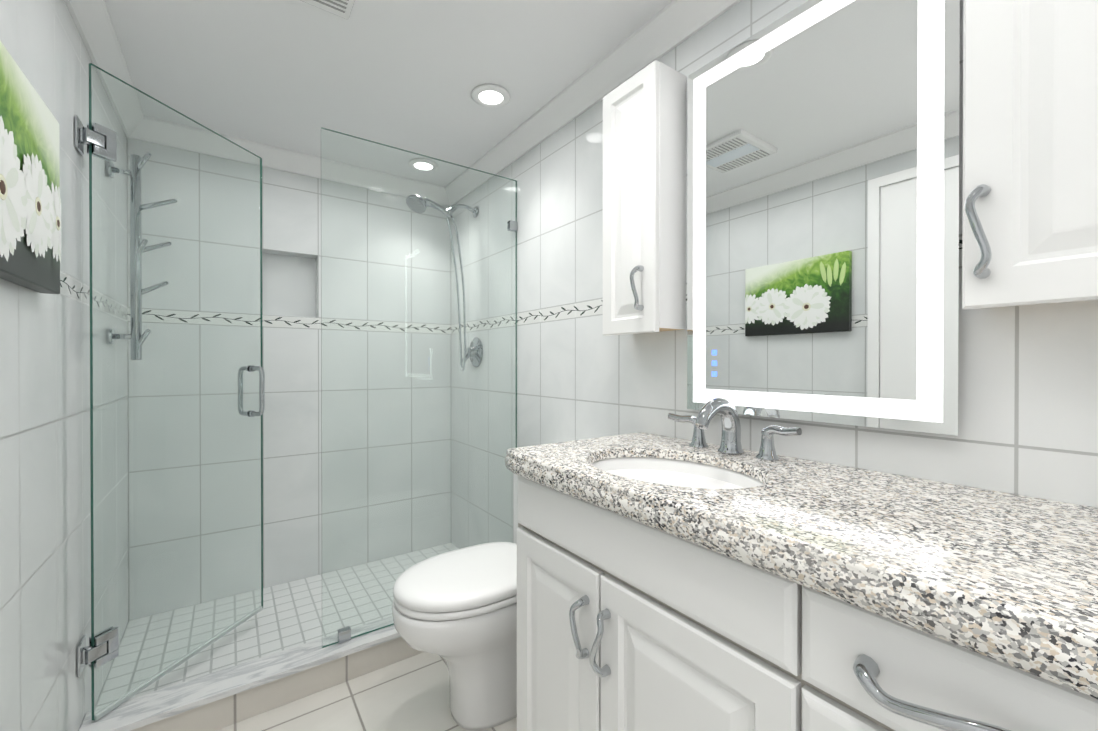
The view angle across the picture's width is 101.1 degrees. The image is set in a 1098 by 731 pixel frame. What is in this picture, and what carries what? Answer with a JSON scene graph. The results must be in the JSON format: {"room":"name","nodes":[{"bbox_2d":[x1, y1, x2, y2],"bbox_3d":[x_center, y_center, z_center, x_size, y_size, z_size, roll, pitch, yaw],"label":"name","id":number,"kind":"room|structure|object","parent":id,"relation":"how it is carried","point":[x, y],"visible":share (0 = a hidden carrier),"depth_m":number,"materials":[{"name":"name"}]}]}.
{"room":"bathroom","nodes":[
{"label":"bathroom","id":0,"kind":"room"},
{"bbox_2d":[0,0,128,730],"bbox_3d":[-0.931,0.059,0.603,0.100,2.390,3.490,0,0,-35],"label":"wall","id":1,"kind":"structure","parent":0,"point":[45,551],"depth_m":1.21,"materials":[{"name":"tile"}]},
{"bbox_2d":[0,41,60,293],"bbox_3d":[-1.008,-0.370,0.835,0.042,0.405,0.560,0,0,-35],"label":"picture","id":2,"kind":"object","parent":1,"relation":"attached to","point":[30,228],"visible":1,"depth_m":0.90,"materials":[{"name":"multicoloured fabric"}]},
{"bbox_2d":[65,0,148,141],"bbox_3d":[-0.865,-1.032,0.646,0.064,0.088,3.290,0,0,-35],"label":"crown molding","id":3,"kind":"structure","parent":1,"relation":"attached to","point":[92,19],"depth_m":1.52,"materials":[{"name":"white paint"}]},
{"bbox_2d":[105,152,176,359],"bbox_3d":[-1.532,-0.410,1.706,0.200,0.778,0.074,0,0,-43],"label":"hook rail","id":4,"kind":"object","parent":1,"relation":"attached to","point":[135,252],"depth_m":1.68,"materials":[{"name":"silver metal"}]},
{"bbox_2d":[74,63,264,720],"bbox_3d":[-1.304,0.082,1.636,0.483,1.956,0.484,0,0,-35],"label":"door glass","id":5,"kind":"object","parent":1,"relation":"attached to","point":[100,142],"visible":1,"depth_m":1.48,"materials":[{"name":"teal"}]},
{"bbox_2d":[127,138,450,620],"bbox_3d":[-1.263,0.051,2.457,1.500,2.390,0.120,0,0,-35],"label":"wall","id":6,"kind":"structure","parent":0,"point":[296,207],"depth_m":2.32,"materials":[{"name":"tile"}]},
{"bbox_2d":[149,117,444,203],"bbox_3d":[-1.210,-1.040,2.377,1.320,0.088,0.064,0,0,-35],"label":"crown molding","id":7,"kind":"structure","parent":6,"relation":"attached to","point":[278,158],"depth_m":2.28,"materials":[{"name":"white paint"}]},
{"bbox_2d":[216,652,516,730],"bbox_3d":[-0.278,1.222,1.070,1.500,0.060,3.290,0,0,-35],"label":"floor","id":8,"kind":"structure","parent":0,"point":[412,693],"depth_m":1.58,"materials":[{"name":"tile"}]},
{"bbox_2d":[79,616,422,730],"bbox_3d":[-0.769,1.126,1.764,1.500,0.125,0.136,0,0,-35],"label":"shower curb","id":9,"kind":"structure","parent":8,"relation":"on","point":[220,699],"depth_m":1.55,"materials":[{"name":"stone"}]},
{"bbox_2d":[321,127,517,647],"bbox_3d":[-0.506,0.085,1.945,0.854,1.954,0.028,0,0,-35],"label":"glass shower panel","id":10,"kind":"object","parent":9,"relation":"on","point":[344,634],"visible":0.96,"depth_m":1.88,"materials":[{"name":"teal"}]},
{"bbox_2d":[94,543,458,709],"bbox_3d":[-1.016,1.152,2.113,1.500,0.070,0.735,0,0,-35],"label":"shower floor","id":11,"kind":"structure","parent":8,"relation":"on","point":[291,614],"depth_m":1.96,"materials":[{"name":"tile"}]},
{"bbox_2d":[392,473,517,729],"bbox_3d":[-0.187,0.773,1.611,0.720,0.832,0.394,0,0,-35],"label":"toilet","id":12,"kind":"object","parent":8,"relation":"on","point":[456,610],"visible":0.52,"depth_m":1.45,"materials":[{"name":"white ceramic"}]},
{"bbox_2d":[506,466,1097,730],"bbox_3d":[0.574,0.739,0.680,0.556,0.910,1.668,0,0,-35],"label":"bathroom vanity","id":13,"kind":"object","parent":8,"relation":"on","point":[697,582],"depth_m":0.71,"materials":[{"name":"white wood"}]},
{"bbox_2d":[505,432,1097,689],"bbox_3d":[0.573,0.256,0.691,0.541,0.055,1.690,0,0,-35],"label":"countertop","id":14,"kind":"structure","parent":13,"relation":"on","point":[1015,574],"depth_m":0.62,"materials":[{"name":"stone"}]},
{"bbox_2d":[589,450,768,497],"bbox_3d":[0.276,0.326,1.036,0.363,0.149,0.474,0,0,-35],"label":"sink","id":15,"kind":"object","parent":14,"relation":"in","point":[695,477],"depth_m":1.15,"materials":[{"name":"white ceramic"}]},
{"bbox_2d":[668,398,801,461],"bbox_3d":[0.429,0.154,1.144,0.170,0.145,0.371,0,0,-35],"label":"faucet","id":16,"kind":"object","parent":14,"relation":"on","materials":[{"name":"silver metal"}]},
{"bbox_2d":[105,0,672,186],"bbox_3d":[-0.278,-1.108,1.060,1.500,0.060,3.290,0,0,-35],"label":"ceiling","id":17,"kind":"structure","parent":0,"point":[297,75],"depth_m":1.63,"materials":[{"name":"white paint"}]},
{"bbox_2d":[300,0,354,18],"bbox_3d":[-0.659,-1.065,1.170,0.325,0.026,0.310,0,0,-35],"label":"ceiling vent","id":18,"kind":"object","parent":17,"relation":"in","point":[341,8],"visible":0.98,"depth_m":1.33,"materials":[{"name":"white plastic"}]},
{"bbox_2d":[408,158,437,171],"bbox_3d":[-0.677,-1.078,2.438,0.156,0.011,0.156,0,0,-35],"label":"recessed light","id":19,"kind":"object","parent":17,"relation":"in","point":[420,165],"depth_m":2.42,"materials":[{"name":"white paint"}]},
{"bbox_2d":[471,84,509,107],"bbox_3d":[-0.232,-1.075,1.809,0.156,0.011,0.156,0,0,-35],"label":"recessed light","id":20,"kind":"object","parent":17,"relation":"in","point":[490,95],"visible":1,"depth_m":1.80,"materials":[{"name":"white paint"}]},
{"bbox_2d":[451,0,1097,548],"bbox_3d":[0.375,0.055,1.527,0.100,2.390,3.490,0,0,-35],"label":"wall","id":21,"kind":"structure","parent":0,"point":[1027,400],"depth_m":1.64,"materials":[{"name":"tile"}]},
{"bbox_2d":[406,195,478,370],"bbox_3d":[-0.568,-0.432,2.431,0.392,0.928,0.105,0,0,-35],"label":"shower head","id":22,"kind":"object","parent":21,"relation":"attached to","point":[418,205],"depth_m":2.46},
{"bbox_2d":[462,337,482,366],"bbox_3d":[-0.437,-0.075,2.526,0.068,0.166,0.166,0,0,-35],"label":"shower valve","id":23,"kind":"object","parent":21,"relation":"attached to","point":[472,349],"depth_m":2.51,"materials":[{"name":"silver metal"}]},
{"bbox_2d":[442,0,740,205],"bbox_3d":[0.308,-1.036,1.475,0.064,0.088,3.290,0,0,-35],"label":"crown molding","id":24,"kind":"structure","parent":21,"relation":"attached to","point":[673,24],"depth_m":1.64,"materials":[{"name":"white paint"}]},
{"bbox_2d":[603,60,685,335],"bbox_3d":[0.278,-0.489,1.419,0.177,0.782,0.230,0,0,-35],"label":"upper cabinet","id":25,"kind":"object","parent":21,"relation":"attached to","point":[644,200],"visible":1,"depth_m":1.36,"materials":[{"name":"white wood"}]},
{"bbox_2d":[687,0,959,435],"bbox_3d":[0.597,-0.362,1.097,0.030,0.983,0.610,0,0,-35],"label":"led mirror","id":26,"kind":"object","parent":21,"relation":"attached to","point":[823,167],"visible":1,"depth_m":1.02,"materials":[{"name":"white mirror"}]},
{"bbox_2d":[962,0,1097,309],"bbox_3d":[0.865,-0.485,0.589,0.177,0.782,0.476,0,0,-35],"label":"upper cabinet","id":27,"kind":"object","parent":21,"relation":"attached to","point":[1030,153],"visible":1,"depth_m":0.70,"materials":[{"name":"white wood"}]}
]}

